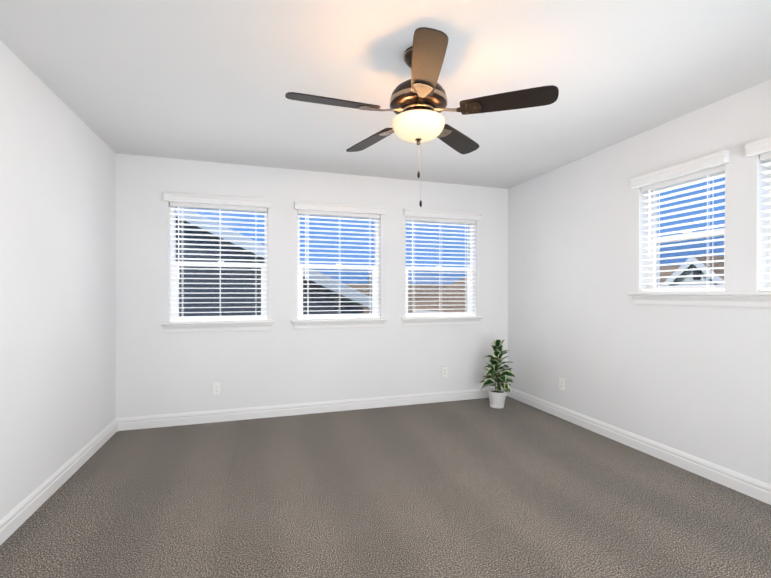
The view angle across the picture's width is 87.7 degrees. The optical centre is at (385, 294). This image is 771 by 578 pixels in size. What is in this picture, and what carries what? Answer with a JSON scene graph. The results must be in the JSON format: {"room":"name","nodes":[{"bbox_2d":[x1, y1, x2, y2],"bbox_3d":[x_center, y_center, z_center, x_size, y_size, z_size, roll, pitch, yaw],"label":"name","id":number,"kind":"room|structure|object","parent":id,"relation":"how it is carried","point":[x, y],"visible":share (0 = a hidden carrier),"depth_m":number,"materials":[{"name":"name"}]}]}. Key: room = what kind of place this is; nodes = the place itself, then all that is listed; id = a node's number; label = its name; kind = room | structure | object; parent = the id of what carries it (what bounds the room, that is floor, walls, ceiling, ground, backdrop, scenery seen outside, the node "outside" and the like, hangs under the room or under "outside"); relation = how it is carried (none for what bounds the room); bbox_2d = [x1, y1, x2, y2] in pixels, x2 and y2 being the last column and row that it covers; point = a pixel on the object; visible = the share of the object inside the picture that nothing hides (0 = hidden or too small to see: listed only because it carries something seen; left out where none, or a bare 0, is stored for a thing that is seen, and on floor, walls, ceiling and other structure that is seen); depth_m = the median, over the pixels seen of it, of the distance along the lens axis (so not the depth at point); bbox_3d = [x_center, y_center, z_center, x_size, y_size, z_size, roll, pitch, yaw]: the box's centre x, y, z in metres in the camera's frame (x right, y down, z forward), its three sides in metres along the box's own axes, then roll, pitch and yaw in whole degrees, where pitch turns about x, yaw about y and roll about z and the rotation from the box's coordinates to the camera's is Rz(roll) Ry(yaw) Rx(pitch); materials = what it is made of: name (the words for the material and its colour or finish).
{"room":"empty bedroom","nodes":[
{"label":"empty bedroom","id":0,"kind":"room"},
{"bbox_2d":[0,40,115,519],"bbox_3d":[-1.723,-0.013,1.215,0.160,2.440,4.800,0,0,-18],"label":"wall","id":1,"kind":"structure","parent":0,"point":[57,282],"depth_m":2.41,"materials":[{"name":"paint"}]},
{"bbox_2d":[0,419,116,544],"bbox_3d":[-1.662,1.152,1.315,0.014,0.110,4.627,0,0,-18],"label":"baseboard","id":2,"kind":"structure","parent":1,"relation":"attached to","point":[13,520],"depth_m":2.39,"materials":[{"name":"white"}]},
{"bbox_2d":[116,153,507,417],"bbox_3d":[-0.488,-0.021,4.207,4.320,2.440,0.160,0,0,-18],"label":"wall","id":3,"kind":"structure","parent":0,"point":[159,371],"depth_m":3.97,"materials":[{"name":"paint"}]},
{"bbox_2d":[213,382,220,394],"bbox_3d":[-1.587,0.885,3.773,0.072,0.118,0.008,0,0,-18],"label":"electrical outlet","id":4,"kind":"object","parent":3,"relation":"attached to","point":[216,388],"visible":1,"depth_m":3.77,"materials":[{"name":"white plastic"}]},
{"bbox_2d":[161,320,273,332],"bbox_3d":[-1.568,0.304,3.809,0.980,0.097,0.149,0,0,-18],"label":"sill","id":5,"kind":"structure","parent":3,"relation":"attached to","point":[213,326],"depth_m":3.77,"materials":[{"name":"white wood"}]},
{"bbox_2d":[171,207,267,319],"bbox_3d":[-1.597,-0.287,3.902,0.870,1.135,0.068,0,0,-18],"label":"window","id":6,"kind":"structure","parent":3,"relation":"in","point":[264,306],"depth_m":3.89,"materials":[{"name":"white plastic"}]},
{"bbox_2d":[163,192,270,321],"bbox_3d":[-1.561,-0.333,3.788,0.926,1.169,0.127,0,0,-18],"label":"window blind","id":7,"kind":"object","parent":6,"relation":"attached to","point":[199,201],"visible":0.94,"depth_m":3.79,"materials":[{"name":"white plastic"}]},
{"bbox_2d":[116,387,506,430],"bbox_3d":[-0.462,1.145,4.128,4.000,0.110,0.014,0,0,-18],"label":"baseboard","id":8,"kind":"structure","parent":3,"relation":"attached to","point":[157,421],"depth_m":3.97,"materials":[{"name":"white"}]},
{"bbox_2d":[297,210,377,318],"bbox_3d":[-0.501,-0.288,4.249,0.870,1.135,0.068,0,0,-18],"label":"window","id":9,"kind":"structure","parent":3,"relation":"in","point":[361,269],"depth_m":4.24,"materials":[{"name":"white plastic"}]},
{"bbox_2d":[294,201,384,318],"bbox_3d":[-0.465,-0.334,4.135,0.926,1.169,0.127,0,0,-18],"label":"window blind","id":10,"kind":"object","parent":9,"relation":"attached to","point":[305,208],"visible":0.96,"depth_m":4.14,"materials":[{"name":"white plastic"}]},
{"bbox_2d":[292,318,386,329],"bbox_3d":[-0.471,0.303,4.156,0.980,0.097,0.149,0,0,-18],"label":"sill","id":11,"kind":"structure","parent":3,"relation":"attached to","point":[300,324],"depth_m":4.10,"materials":[{"name":"white wood"}]},
{"bbox_2d":[406,221,472,314],"bbox_3d":[0.595,-0.289,4.595,0.870,1.135,0.068,0,0,-18],"label":"window","id":12,"kind":"structure","parent":3,"relation":"in","point":[469,283],"depth_m":4.64,"materials":[{"name":"white plastic"}]},
{"bbox_2d":[403,208,481,316],"bbox_3d":[0.631,-0.335,4.481,0.926,1.169,0.127,0,0,-18],"label":"window blind","id":13,"kind":"object","parent":12,"relation":"attached to","point":[440,217],"visible":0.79,"depth_m":4.49,"materials":[{"name":"white plastic"}]},
{"bbox_2d":[401,316,482,326],"bbox_3d":[0.625,0.302,4.503,0.980,0.097,0.149,0,0,-18],"label":"sill","id":14,"kind":"structure","parent":3,"relation":"attached to","point":[439,321],"depth_m":4.45,"materials":[{"name":"white wood"}]},
{"bbox_2d":[442,367,447,376],"bbox_3d":[0.663,0.869,4.485,0.073,0.118,0.008,0,0,-18],"label":"electrical outlet","id":15,"kind":"object","parent":3,"relation":"attached to","point":[444,371],"visible":1,"depth_m":4.48,"materials":[{"name":"white plastic"}]},
{"bbox_2d":[0,396,770,577],"bbox_3d":[0.236,1.305,1.923,4.320,0.200,4.960,0,0,-18],"label":"floor","id":16,"kind":"structure","parent":0,"point":[482,488],"depth_m":2.28,"materials":[{"name":"carpet"}]},
{"bbox_2d":[480,340,514,408],"bbox_3d":[1.195,0.835,4.280,0.385,0.728,0.362,0,0,-18],"label":"potted plant","id":17,"kind":"object","parent":16,"relation":"on","point":[497,395],"visible":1,"depth_m":4.24,"materials":[{"name":"green plant"}]},
{"bbox_2d":[0,0,770,188],"bbox_3d":[0.236,-1.310,1.916,4.320,0.150,4.960,0,0,-18],"label":"ceiling","id":18,"kind":"structure","parent":0,"point":[209,80],"depth_m":2.22,"materials":[{"name":"paint"}]},
{"bbox_2d":[285,27,558,206],"bbox_3d":[0.117,-0.857,2.047,1.221,0.756,1.277,0,0,-18],"label":"ceiling fan","id":19,"kind":"object","parent":18,"relation":"hanging from","point":[418,102],"visible":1,"depth_m":1.95,"materials":[{"name":"brown wood"}]},
{"bbox_2d":[508,79,770,484],"bbox_3d":[2.243,-0.016,2.470,0.160,2.440,4.800,0,0,-18],"label":"wall","id":20,"kind":"structure","parent":0,"point":[695,381],"depth_m":3.11,"materials":[{"name":"paint"}]},
{"bbox_2d":[559,378,564,390],"bbox_3d":[1.708,0.870,3.887,0.008,0.118,0.073,0,0,-18],"label":"electrical outlet","id":21,"kind":"object","parent":20,"relation":"attached to","point":[561,383],"visible":1,"depth_m":3.88,"materials":[{"name":"white plastic"}]},
{"bbox_2d":[507,387,770,504],"bbox_3d":[2.138,1.149,2.517,0.014,0.110,4.627,0,0,-18],"label":"baseboard","id":22,"kind":"structure","parent":20,"relation":"attached to","point":[746,485],"depth_m":2.92,"materials":[{"name":"white"}]},
{"bbox_2d":[648,173,724,291],"bbox_3d":[2.168,-0.412,2.854,0.068,0.841,0.600,0,0,-18],"label":"window","id":23,"kind":"structure","parent":20,"relation":"in","point":[652,280],"depth_m":2.95,"materials":[{"name":"white plastic"}]},
{"bbox_2d":[630,150,729,291],"bbox_3d":[2.054,-0.458,2.818,0.127,0.875,0.656,0,0,-18],"label":"window blind","id":24,"kind":"object","parent":23,"relation":"attached to","point":[712,164],"visible":0.79,"depth_m":2.78,"materials":[{"name":"white plastic"}]},
{"bbox_2d":[628,292,770,308],"bbox_3d":[2.190,0.033,2.459,0.149,0.097,1.480,0,0,-18],"label":"sill","id":25,"kind":"structure","parent":20,"relation":"attached to","point":[737,299],"depth_m":2.61,"materials":[{"name":"white wood"}]},
{"bbox_2d":[745,136,770,290],"bbox_3d":[2.286,-0.456,2.084,0.127,0.875,0.656,0,0,-18],"label":"window blind","id":26,"kind":"object","parent":20,"relation":"attached to","point":[761,147],"visible":1,"depth_m":2.34,"materials":[{"name":"white plastic"}]},
{"bbox_2d":[767,161,770,291],"bbox_3d":[2.400,-0.410,2.120,0.068,0.841,0.600,0,0,-18],"label":"window","id":27,"kind":"structure","parent":20,"relation":"in","point":[769,239],"depth_m":2.39,"materials":[{"name":"white plastic"}]},
{"label":"outside","id":28,"kind":"structure","parent":0,"visible":0},
{"label":"ground","id":29,"kind":"structure","parent":28,"visible":0},
{"bbox_2d":[176,208,371,315],"bbox_3d":[-10.277,0.082,10.949,17.900,8.199,11.400,0,0,-18],"label":"house","id":30,"kind":"structure","parent":29,"relation":"on","point":[318,303],"depth_m":7.61,"materials":[{"name":"grey"}]},
{"bbox_2d":[343,274,465,312],"bbox_3d":[2.474,1.681,18.553,10.900,4.960,12.700,0,0,-18],"label":"house","id":31,"kind":"structure","parent":29,"relation":"on","point":[462,304],"depth_m":16.64,"materials":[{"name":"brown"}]},
{"bbox_2d":[659,256,723,285],"bbox_3d":[16.738,1.389,9.902,13.720,5.590,25.800,0,0,-18],"label":"house","id":32,"kind":"structure","parent":29,"relation":"on","point":[692,272],"depth_m":11.85,"materials":[{"name":"white"}]}
]}

